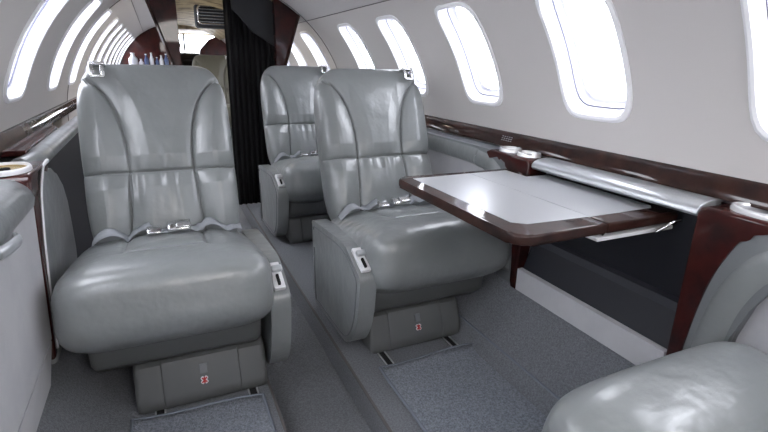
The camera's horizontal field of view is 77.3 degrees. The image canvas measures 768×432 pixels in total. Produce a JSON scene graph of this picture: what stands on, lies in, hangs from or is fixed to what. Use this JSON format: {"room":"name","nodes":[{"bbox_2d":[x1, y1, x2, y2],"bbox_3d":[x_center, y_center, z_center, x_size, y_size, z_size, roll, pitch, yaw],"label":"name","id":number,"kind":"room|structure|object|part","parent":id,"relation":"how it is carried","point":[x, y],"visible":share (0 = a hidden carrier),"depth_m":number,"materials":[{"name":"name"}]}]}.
{"room":"aircraft cabin","nodes":[
{"label":"aircraft cabin","id":0,"kind":"room"},
{"bbox_2d":[0,0,142,162],"bbox_3d":[-1.754,-0.550,3.025,0.573,1.745,10.200,-7,19,-24],"label":"wall","id":1,"kind":"structure","parent":0,"point":[14,14],"depth_m":2.15,"materials":[{"name":"white plastic"}]},
{"bbox_2d":[0,159,58,359],"bbox_3d":[-1.091,0.116,1.450,0.154,0.534,0.380,-7,19,-24],"label":"pedestal","id":2,"kind":"object","parent":1,"relation":"attached to","point":[27,173],"depth_m":1.39,"materials":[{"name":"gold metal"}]},
{"bbox_2d":[0,162,32,176],"bbox_3d":[-1.094,-0.136,1.384,0.130,0.014,0.162,-7,19,-24],"label":"cup holder","id":3,"kind":"object","parent":2,"relation":"on","point":[7,169],"depth_m":1.38,"materials":[{"name":"silver metal"}]},
{"bbox_3d":[-1.034,0.102,1.492,0.012,0.506,0.347,-7,19,-24],"label":"edge strip","id":4,"kind":"part","parent":2,"relation":"part of","materials":[{"name":"silver metal"}]},
{"bbox_2d":[3,0,68,103],"bbox_3d":[-1.290,-0.681,1.766,0.362,0.510,0.344,-7,19,-24],"label":"window","id":5,"kind":"structure","parent":1,"relation":"in","point":[25,51],"depth_m":1.89,"materials":[{"name":"white glass"}]},
{"bbox_2d":[0,96,76,156],"bbox_3d":[-1.864,-0.620,2.788,0.048,0.060,9.880,-7,19,-24],"label":"trim","id":6,"kind":"structure","parent":1,"relation":"attached to","point":[10,136],"depth_m":2.07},
{"bbox_2d":[11,115,95,363],"bbox_3d":[-1.415,-0.064,2.139,0.138,0.632,1.888,-7,19,-24],"label":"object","id":7,"kind":"object","parent":1,"relation":"attached to","point":[67,225],"visible":0.48,"depth_m":1.80,"materials":[{"name":"grey leather"}]},
{"bbox_2d":[1,123,56,156],"bbox_3d":[-1.423,-0.332,1.984,0.075,0.020,0.900,-7,19,-24],"label":"panel","id":8,"kind":"object","parent":7,"relation":"on","point":[26,144],"visible":0.68,"depth_m":1.76,"materials":[{"name":"brown wood"}]},
{"bbox_3d":[-1.521,-0.103,2.357,0.127,0.572,1.400,-7,19,-24],"label":"recess panel","id":9,"kind":"part","parent":7,"relation":"part of","materials":[{"name":"black leather"}]},
{"bbox_2d":[47,0,102,90],"bbox_3d":[-1.616,-0.902,2.445,0.362,0.510,0.344,-7,19,-24],"label":"window","id":10,"kind":"structure","parent":1,"relation":"in","point":[55,71],"depth_m":2.57,"materials":[{"name":"white glass"}]},
{"bbox_2d":[68,9,111,84],"bbox_3d":[-1.889,-1.088,3.016,0.362,0.510,0.344,-7,19,-24],"label":"window","id":11,"kind":"structure","parent":1,"relation":"in","point":[103,17],"depth_m":3.14,"materials":[{"name":"white glass"}]},
{"bbox_2d":[67,0,119,120],"bbox_3d":[-1.782,-0.821,3.039,0.436,1.105,0.006,-7,19,-24],"label":"trim","id":12,"kind":"structure","parent":1,"relation":"attached to","point":[119,0],"depth_m":2.95,"materials":[{"name":"grey plastic"}]},
{"bbox_2d":[83,17,118,74],"bbox_3d":[-2.188,-1.290,3.639,0.362,0.510,0.344,-7,19,-24],"label":"window","id":13,"kind":"structure","parent":1,"relation":"in","point":[114,22],"depth_m":3.77,"materials":[{"name":"white glass"}]},
{"bbox_2d":[96,23,122,60],"bbox_3d":[-2.441,-1.462,4.167,0.362,0.510,0.344,-7,19,-24],"label":"window","id":14,"kind":"structure","parent":1,"relation":"in","point":[114,32],"depth_m":4.29,"materials":[{"name":"white glass"}]},
{"bbox_2d":[102,27,126,63],"bbox_3d":[-2.711,-1.645,4.730,0.362,0.510,0.344,-7,19,-24],"label":"window","id":15,"kind":"structure","parent":1,"relation":"in","point":[121,33],"depth_m":4.86,"materials":[{"name":"white glass"}]},
{"bbox_2d":[107,31,129,63],"bbox_3d":[-2.968,-1.819,5.266,0.362,0.510,0.344,-7,19,-24],"label":"window","id":16,"kind":"structure","parent":1,"relation":"in","point":[127,32],"depth_m":5.39,"materials":[{"name":"white glass"}]},
{"bbox_2d":[111,34,131,63],"bbox_3d":[-3.216,-1.988,5.786,0.362,0.510,0.344,-7,19,-24],"label":"window","id":17,"kind":"structure","parent":1,"relation":"in","point":[129,35],"depth_m":5.92,"materials":[{"name":"white glass"}]},
{"bbox_2d":[115,36,133,63],"bbox_3d":[-3.465,-2.157,6.305,0.362,0.510,0.344,-7,19,-24],"label":"window","id":18,"kind":"structure","parent":1,"relation":"in","point":[130,38],"depth_m":6.43,"materials":[{"name":"white glass"}]},
{"bbox_2d":[118,37,134,63],"bbox_3d":[-3.714,-2.325,6.824,0.362,0.510,0.344,-7,19,-24],"label":"window","id":19,"kind":"structure","parent":1,"relation":"in","point":[133,39],"depth_m":6.95,"materials":[{"name":"white glass"}]},
{"bbox_2d":[120,27,225,64],"bbox_3d":[-3.096,-2.126,7.451,1.900,1.616,0.060,-7,19,-24],"label":"wall","id":20,"kind":"structure","parent":0,"point":[149,41],"depth_m":7.12,"materials":[{"name":"brown wood"}]},
{"bbox_2d":[178,25,211,35],"bbox_3d":[-3.416,-2.332,8.120,2.040,1.995,1.400,-7,19,-24],"label":"wall","id":21,"kind":"structure","parent":0,"point":[183,29],"depth_m":7.83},
{"bbox_2d":[182,34,185,51],"bbox_3d":[-3.675,-2.975,8.538,1.800,0.600,0.050,-7,19,-24],"label":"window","id":22,"kind":"structure","parent":21,"relation":"in","point":[182,34],"depth_m":8.53,"materials":[{"name":"white glass"}]},
{"bbox_2d":[181,52,198,65],"bbox_3d":[-3.484,-2.330,8.401,1.300,1.020,0.359,-7,19,-24],"label":"panel","id":23,"kind":"object","parent":21,"relation":"attached to","point":[187,58],"visible":0.11,"depth_m":8.18,"materials":[{"name":"black"}]},
{"bbox_2d":[132,0,384,41],"bbox_3d":[-1.016,-1.463,3.082,1.218,0.320,10.200,-7,19,-24],"label":"ceiling","id":24,"kind":"structure","parent":0,"point":[308,9],"depth_m":3.14,"materials":[{"name":"white plastic"}]},
{"bbox_2d":[175,0,271,39],"bbox_3d":[-1.949,-2.149,5.295,0.777,0.207,4.590,-7,19,-24],"label":"liner","id":25,"kind":"object","parent":24,"relation":"attached to","point":[184,8],"visible":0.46,"depth_m":5.27,"materials":[{"name":"beige wood"}]},
{"bbox_2d":[193,4,223,28],"bbox_3d":[-1.687,-1.952,4.690,0.300,0.220,0.244,-7,19,-24],"label":"vent","id":26,"kind":"object","parent":25,"relation":"attached to","point":[207,17],"visible":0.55,"depth_m":4.59,"materials":[{"name":"grey metal"}]},
{"bbox_2d":[222,0,274,204],"bbox_3d":[-0.976,-0.815,3.616,0.350,1.485,0.030,-7,19,-24],"label":"curtain","id":27,"kind":"object","parent":25,"relation":"hanging from","point":[248,55],"visible":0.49,"depth_m":3.57,"materials":[{"name":"black fabric"}]},
{"bbox_2d":[36,153,635,431],"bbox_3d":[-1.110,-0.027,3.504,2.040,0.463,10.200,-7,19,-24],"label":"floor","id":28,"kind":"structure","parent":0,"point":[314,389],"depth_m":1.73,"materials":[{"name":"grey carpet"}]},
{"bbox_2d":[0,179,51,431],"bbox_3d":[-0.615,0.481,0.473,0.190,0.600,2.123,-7,19,-24],"label":"seat","id":29,"kind":"object","parent":28,"relation":"on","point":[25,331],"visible":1,"depth_m":1.15,"materials":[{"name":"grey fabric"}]},
{"bbox_3d":[-0.848,0.066,1.091,0.030,0.036,0.142,-7,19,-24],"label":"handle","id":30,"kind":"part","parent":29,"relation":"part of","materials":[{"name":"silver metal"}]},
{"bbox_3d":[-0.580,0.713,0.506,0.096,0.140,2.021,-7,19,-24],"label":"kick panel","id":31,"kind":"part","parent":29,"relation":"part of","materials":[{"name":"grey fabric"}]},
{"bbox_2d":[155,409,165,414],"bbox_3d":[-0.701,0.639,1.507,0.033,0.007,0.170,-7,19,-24],"label":"track","id":32,"kind":"object","parent":28,"relation":"on","point":[164,410],"visible":0.21,"depth_m":1.54,"materials":[{"name":"black metal"}]},
{"bbox_2d":[145,0,181,64],"bbox_3d":[-1.463,-0.770,3.281,0.198,1.600,0.075,-7,19,-24],"label":"divider","id":33,"kind":"object","parent":28,"relation":"on","point":[163,13],"visible":0.37,"depth_m":3.12,"materials":[{"name":"brown wood"}]},
{"bbox_2d":[51,61,290,413],"bbox_3d":[-0.750,0.018,1.697,0.653,1.065,0.880,-7,19,-24],"label":"armchair","id":34,"kind":"object","parent":28,"relation":"on","point":[170,289],"visible":1,"depth_m":1.61,"materials":[{"name":"grey leather"}]},
{"bbox_3d":[-0.865,-0.212,1.875,0.532,0.721,0.348,-7,19,-24],"label":"backrest","id":35,"kind":"part","parent":34,"relation":"part of","materials":[{"name":"grey leather"}]},
{"bbox_2d":[51,229,273,352],"bbox_3d":[-0.726,0.220,1.637,0.606,0.343,0.643,-7,19,-24],"label":"seat cushion","id":36,"kind":"object","parent":34,"relation":"on","point":[133,290],"depth_m":1.38,"materials":[{"name":"grey leather"}]},
{"bbox_3d":[-0.452,0.309,1.823,0.064,0.426,0.584,-7,19,-24],"label":"armrest","id":37,"kind":"part","parent":34,"relation":"part of","materials":[{"name":"grey leather"}]},
{"bbox_3d":[-0.353,0.172,1.574,0.036,0.022,0.025,-7,19,-24],"label":"lever","id":38,"kind":"part","parent":34,"relation":"part of","materials":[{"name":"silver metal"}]},
{"bbox_3d":[-0.352,0.197,1.572,0.036,0.059,0.106,-7,19,-24],"label":"latch plate","id":39,"kind":"part","parent":34,"relation":"part of","materials":[{"name":"white plastic"}]},
{"bbox_2d":[130,393,276,431],"bbox_3d":[-0.187,0.893,0.703,0.406,0.024,2.009,-7,19,-24],"label":"floor mat","id":40,"kind":"object","parent":28,"relation":"on","point":[246,413],"visible":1,"depth_m":1.50,"materials":[{"name":"grey carpet"}]},
{"bbox_2d":[192,55,232,145],"bbox_3d":[-2.130,-1.466,6.158,0.653,1.160,0.880,-7,19,-24],"label":"armchair","id":41,"kind":"object","parent":28,"relation":"on","point":[216,64],"visible":0.21,"depth_m":6.28,"materials":[{"name":"grey leather"}]},
{"bbox_3d":[-2.227,-1.712,6.339,0.532,0.786,0.348,-7,19,-24],"label":"backrest","id":42,"kind":"part","parent":41,"relation":"part of","materials":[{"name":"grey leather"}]},
{"bbox_2d":[226,104,231,127],"bbox_3d":[-2.063,-1.254,6.122,0.606,0.374,0.643,-7,19,-24],"label":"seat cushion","id":43,"kind":"object","parent":41,"relation":"on","point":[228,105],"depth_m":5.85,"materials":[{"name":"grey leather"}]},
{"bbox_2d":[248,387,258,394],"bbox_3d":[-0.437,0.609,1.623,0.033,0.007,0.170,-7,19,-24],"label":"track","id":44,"kind":"object","parent":28,"relation":"on","point":[254,390],"visible":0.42,"depth_m":1.65,"materials":[{"name":"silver metal"}]},
{"bbox_2d":[267,379,286,431],"bbox_3d":[-1.166,0.076,3.279,0.008,0.006,9.800,-7,19,-24],"label":"trim","id":45,"kind":"structure","parent":28,"relation":"on","point":[268,382],"depth_m":1.58,"materials":[{"name":"grey metal"}]},
{"bbox_2d":[272,0,299,65],"bbox_3d":[-0.700,-0.847,3.621,0.204,1.575,0.075,-7,19,-24],"label":"divider","id":46,"kind":"object","parent":28,"relation":"on","point":[285,20],"visible":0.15,"depth_m":3.44,"materials":[{"name":"brown wood"}]},
{"bbox_3d":[-0.675,-0.793,3.620,0.170,1.474,0.022,-7,19,-24],"label":"edge moulding","id":47,"kind":"part","parent":46,"relation":"part of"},
{"bbox_2d":[258,65,330,242],"bbox_3d":[-0.482,-0.450,3.204,0.653,1.065,0.880,-7,19,-24],"label":"armchair","id":48,"kind":"object","parent":28,"relation":"on","point":[291,189],"visible":0.66,"depth_m":3.22,"materials":[{"name":"grey leather"}]},
{"bbox_3d":[-0.713,-0.097,3.096,0.064,0.426,0.584,-7,19,-24],"label":"armrest","id":49,"kind":"part","parent":48,"relation":"part of","materials":[{"name":"grey leather"}]},
{"bbox_3d":[-0.617,-0.209,2.844,0.036,0.059,0.106,-7,19,-24],"label":"latch plate","id":50,"kind":"part","parent":48,"relation":"part of","materials":[{"name":"white plastic"}]},
{"bbox_3d":[-0.581,-0.682,3.389,0.532,0.721,0.348,-7,19,-24],"label":"backrest","id":51,"kind":"part","parent":48,"relation":"part of","materials":[{"name":"grey leather"}]},
{"bbox_2d":[271,155,324,202],"bbox_3d":[-0.415,-0.253,3.164,0.606,0.343,0.643,-7,19,-24],"label":"seat cushion","id":52,"kind":"object","parent":48,"relation":"on","point":[299,176],"depth_m":2.82,"materials":[{"name":"grey leather"}]},
{"bbox_2d":[245,204,392,431],"bbox_3d":[-0.896,0.045,3.398,0.008,0.006,9.800,-7,19,-24],"label":"trim","id":53,"kind":"structure","parent":28,"relation":"on","point":[287,269],"depth_m":1.95,"materials":[{"name":"grey"}]},
{"bbox_2d":[377,351,393,364],"bbox_3d":[0.005,0.547,1.850,0.033,0.007,0.230,-7,19,-24],"label":"track","id":54,"kind":"object","parent":28,"relation":"on","point":[384,356],"visible":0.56,"depth_m":1.85,"materials":[{"name":"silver metal"}]},
{"bbox_2d":[312,68,508,353],"bbox_3d":[0.052,-0.084,2.077,0.653,1.065,0.880,-7,19,-24],"label":"armchair","id":55,"kind":"object","parent":28,"relation":"on","point":[390,264],"visible":0.96,"depth_m":1.96,"materials":[{"name":"grey leather"}]},
{"bbox_3d":[-0.178,0.269,1.970,0.064,0.426,0.584,-7,19,-24],"label":"armrest","id":56,"kind":"part","parent":55,"relation":"part of","materials":[{"name":"grey leather"}]},
{"bbox_3d":[-0.083,0.132,1.719,0.036,0.022,0.025,-7,19,-24],"label":"lever","id":57,"kind":"part","parent":55,"relation":"part of","materials":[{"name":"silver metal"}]},
{"bbox_3d":[-0.082,0.157,1.717,0.036,0.059,0.106,-7,19,-24],"label":"latch plate","id":58,"kind":"part","parent":55,"relation":"part of","materials":[{"name":"white plastic"}]},
{"bbox_3d":[-0.046,-0.315,2.262,0.532,0.721,0.348,-7,19,-24],"label":"backrest","id":59,"kind":"part","parent":55,"relation":"part of","materials":[{"name":"grey leather"}]},
{"bbox_2d":[331,204,508,292],"bbox_3d":[0.119,0.114,2.037,0.606,0.343,0.643,-7,19,-24],"label":"seat cushion","id":60,"kind":"object","parent":55,"relation":"on","point":[403,248],"depth_m":1.76,"materials":[{"name":"grey leather"}]},
{"bbox_2d":[442,336,458,345],"bbox_3d":[0.274,0.516,1.969,0.033,0.007,0.230,-7,19,-24],"label":"track","id":61,"kind":"object","parent":28,"relation":"on","point":[448,339],"visible":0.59,"depth_m":1.97,"materials":[{"name":"black metal"}]},
{"bbox_2d":[379,343,546,431],"bbox_3d":[0.569,0.810,1.022,0.416,0.024,1.940,-7,19,-24],"label":"floor mat","id":62,"kind":"object","parent":28,"relation":"on","point":[449,389],"visible":0.97,"depth_m":1.64,"materials":[{"name":"grey carpet"}]},
{"bbox_2d":[458,313,560,399],"bbox_3d":[0.583,0.602,1.515,0.008,0.008,5.000,-7,19,-24],"label":"trim","id":63,"kind":"structure","parent":28,"relation":"on","point":[460,316],"depth_m":1.75,"materials":[{"name":"grey metal"}]},
{"bbox_2d":[487,146,546,288],"bbox_3d":[0.513,-0.005,1.949,0.100,0.534,0.260,-7,19,-24],"label":"pedestal","id":64,"kind":"object","parent":28,"relation":"on","point":[516,159],"visible":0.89,"depth_m":1.86,"materials":[{"name":"brown wood"}]},
{"bbox_2d":[499,146,540,157],"bbox_3d":[0.527,-0.250,1.864,0.083,0.014,0.208,-7,19,-24],"label":"cup holders","id":65,"kind":"object","parent":64,"relation":"on","point":[504,151],"depth_m":1.85,"materials":[{"name":"silver metal"}]},
{"bbox_2d":[515,157,727,364],"bbox_3d":[0.708,0.120,1.571,0.124,0.519,0.621,-7,19,-24],"label":"wall panel","id":66,"kind":"object","parent":28,"relation":"on","point":[623,293],"visible":0.77,"depth_m":1.49,"materials":[{"name":"black plastic"}]},
{"bbox_2d":[399,169,681,246],"bbox_3d":[0.441,-0.042,1.484,0.567,0.054,0.694,-7,19,-24],"label":"folding table","id":67,"kind":"object","parent":66,"relation":"attached to","point":[513,207],"visible":1,"depth_m":1.35,"materials":[{"name":"silver metal"}]},
{"bbox_3d":[0.646,0.024,1.357,0.290,0.012,0.160,-7,19,-24],"label":"slide plate","id":68,"kind":"part","parent":67,"relation":"part of","materials":[{"name":"silver metal"}]},
{"bbox_3d":[0.657,0.331,1.615,0.022,0.088,0.621,-7,19,-24],"label":"sill","id":69,"kind":"part","parent":66,"relation":"part of","materials":[{"name":"grey fabric"}]},
{"bbox_3d":[0.700,0.253,1.611,0.078,0.141,0.621,-7,19,-24],"label":"panel","id":70,"kind":"part","parent":66,"relation":"part of","materials":[{"name":"black"}]},
{"bbox_3d":[0.705,-0.108,1.495,0.093,0.038,0.616,-7,19,-24],"label":"lid","id":71,"kind":"part","parent":66,"relation":"part of","materials":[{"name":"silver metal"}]},
{"bbox_3d":[0.751,0.022,1.560,0.034,0.295,0.621,-7,19,-24],"label":"panel","id":72,"kind":"part","parent":66,"relation":"part of","materials":[{"name":"black"}]},
{"bbox_2d":[542,342,767,431],"bbox_3d":[0.699,0.388,0.623,0.653,1.065,0.880,-7,19,-24],"label":"armchair","id":73,"kind":"object","parent":28,"relation":"on","point":[715,386],"visible":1,"depth_m":0.86,"materials":[{"name":"grey leather"}]},
{"bbox_2d":[666,202,767,354],"bbox_3d":[0.885,0.243,1.185,0.110,0.534,0.260,-7,19,-24],"label":"panel","id":74,"kind":"object","parent":28,"relation":"on","point":[719,229],"visible":0.6,"depth_m":1.19,"materials":[{"name":"brown wood"}]},
{"bbox_2d":[730,202,767,220],"bbox_3d":[0.897,-0.005,1.110,0.097,0.014,0.176,-7,19,-24],"label":"cup holder","id":75,"kind":"object","parent":74,"relation":"on","point":[739,211],"depth_m":1.13,"materials":[{"name":"silver metal"}]},
{"bbox_3d":[-3.516,-1.696,7.147,0.700,0.960,0.340,-7,19,-24],"label":"cabinet","id":76,"kind":"object","parent":28,"relation":"on","visible":0},
{"bbox_2d":[129,53,137,63],"bbox_3d":[-3.596,-2.231,6.888,0.122,0.210,0.122,-7,19,-24],"label":"bottle","id":77,"kind":"object","parent":76,"relation":"on","point":[132,60],"visible":0.77,"depth_m":6.84,"materials":[{"name":"white plastic"}]},
{"bbox_2d":[144,54,148,64],"bbox_3d":[-3.442,-2.244,6.958,0.061,0.200,0.061,-7,19,-24],"label":"bottle","id":78,"kind":"object","parent":76,"relation":"on","point":[146,60],"visible":0.71,"depth_m":6.94,"materials":[{"name":"blue plastic"}]},
{"bbox_2d":[150,53,153,64],"bbox_3d":[-3.378,-2.261,6.983,0.057,0.220,0.057,-7,19,-24],"label":"bottle","id":79,"kind":"object","parent":76,"relation":"on","point":[151,56],"visible":0.67,"depth_m":6.96,"materials":[{"name":"white"}]},
{"bbox_2d":[159,55,163,64],"bbox_3d":[-3.260,-2.260,7.040,0.061,0.190,0.061,-7,19,-24],"label":"bottle","id":80,"kind":"object","parent":76,"relation":"on","point":[161,60],"visible":0.77,"depth_m":7.02,"materials":[{"name":"white"}]},
{"bbox_2d":[164,54,168,64],"bbox_3d":[-3.201,-2.277,7.063,0.061,0.210,0.061,-7,19,-24],"label":"bottle","id":81,"kind":"object","parent":76,"relation":"on","point":[166,61],"visible":0.7,"depth_m":7.04,"materials":[{"name":"blue"}]},
{"bbox_2d":[224,0,767,253],"bbox_3d":[-0.440,-0.654,3.621,0.573,1.641,10.200,-7,19,-24],"label":"wall","id":82,"kind":"structure","parent":0,"point":[687,59],"depth_m":1.43,"materials":[{"name":"white plastic"}]},
{"bbox_2d":[231,0,273,45],"bbox_3d":[-0.925,-1.414,3.399,0.295,0.400,0.025,-7,19,-24],"label":"header","id":83,"kind":"object","parent":82,"relation":"attached to","point":[257,15],"visible":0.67,"depth_m":3.40,"materials":[{"name":"grey plastic"}]},
{"bbox_2d":[291,41,307,65],"bbox_3d":[-0.760,-1.459,4.384,0.300,0.441,0.290,-7,19,-24],"label":"window","id":84,"kind":"structure","parent":82,"relation":"in","point":[299,57],"depth_m":4.49,"materials":[{"name":"white glass"}]},
{"bbox_2d":[299,31,330,70],"bbox_3d":[-0.505,-1.286,3.852,0.300,0.441,0.290,-7,19,-24],"label":"window","id":85,"kind":"structure","parent":82,"relation":"in","point":[313,46],"depth_m":3.92,"materials":[{"name":"white glass"}]},
{"bbox_2d":[306,21,336,67],"bbox_3d":[-0.427,-0.933,3.652,0.311,1.010,0.006,-7,19,-24],"label":"trim","id":86,"kind":"structure","parent":82,"relation":"attached to","point":[306,21],"depth_m":3.53,"materials":[{"name":"grey plastic"}]},
{"bbox_2d":[300,0,388,22],"bbox_3d":[-0.515,-1.369,3.353,0.005,0.005,10.200,-7,19,-24],"label":"trim","id":87,"kind":"structure","parent":82,"relation":"attached to","point":[385,0],"depth_m":2.67,"materials":[{"name":"grey plastic"}]},
{"bbox_2d":[337,23,376,68],"bbox_3d":[-0.128,-1.030,3.064,0.300,0.441,0.290,-7,19,-24],"label":"window","id":88,"kind":"structure","parent":82,"relation":"in","point":[359,50],"depth_m":3.14,"materials":[{"name":"white glass"}]},
{"bbox_2d":[375,15,428,96],"bbox_3d":[0.125,-0.859,2.537,0.300,0.441,0.290,-7,19,-24],"label":"window","id":89,"kind":"structure","parent":82,"relation":"in","point":[387,25],"depth_m":2.61,"materials":[{"name":"white glass"}]},
{"bbox_2d":[434,2,502,106],"bbox_3d":[0.380,-0.686,2.004,0.300,0.441,0.290,-7,19,-24],"label":"window","id":90,"kind":"structure","parent":82,"relation":"in","point":[449,19],"depth_m":2.09,"materials":[{"name":"grey plastic"}]},
{"bbox_2d":[427,128,511,282],"bbox_3d":[0.144,-0.251,2.720,0.102,0.514,1.971,-7,19,-24],"label":"padding","id":91,"kind":"object","parent":82,"relation":"attached to","point":[447,153],"visible":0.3,"depth_m":2.18,"materials":[{"name":"grey leather"}]},
{"bbox_3d":[0.147,-0.264,2.755,0.064,0.461,1.905,-7,19,-24],"label":"recess panel","id":92,"kind":"part","parent":91,"relation":"part of","materials":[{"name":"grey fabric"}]},
{"bbox_2d":[535,0,632,122],"bbox_3d":[0.633,-0.514,1.476,0.300,0.441,0.290,-7,19,-24],"label":"window","id":93,"kind":"structure","parent":82,"relation":"in","point":[578,98],"depth_m":1.57,"materials":[{"name":"grey plastic"}]},
{"bbox_2d":[425,115,767,210],"bbox_3d":[-0.207,-0.813,3.519,0.048,0.060,9.880,-7,19,-24],"label":"trim","id":94,"kind":"structure","parent":82,"relation":"attached to","point":[722,187],"depth_m":1.48,"materials":[{"name":"brown wood"}]},
{"bbox_2d":[683,235,767,353],"bbox_3d":[1.169,0.444,0.581,0.102,0.514,1.586,-7,19,-24],"label":"padding","id":95,"kind":"object","parent":82,"relation":"attached to","point":[733,307],"visible":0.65,"depth_m":1.15,"materials":[{"name":"grey leather"}]},
{"bbox_3d":[1.199,0.449,0.559,0.064,0.461,1.520,-7,19,-24],"label":"recess panel","id":96,"kind":"part","parent":95,"relation":"part of","materials":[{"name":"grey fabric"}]},
{"bbox_2d":[740,0,767,141],"bbox_3d":[0.884,-0.344,0.953,0.300,0.441,0.290,-7,19,-24],"label":"window","id":97,"kind":"structure","parent":82,"relation":"in","point":[754,12],"depth_m":1.08,"materials":[{"name":"grey plastic"}]}
]}

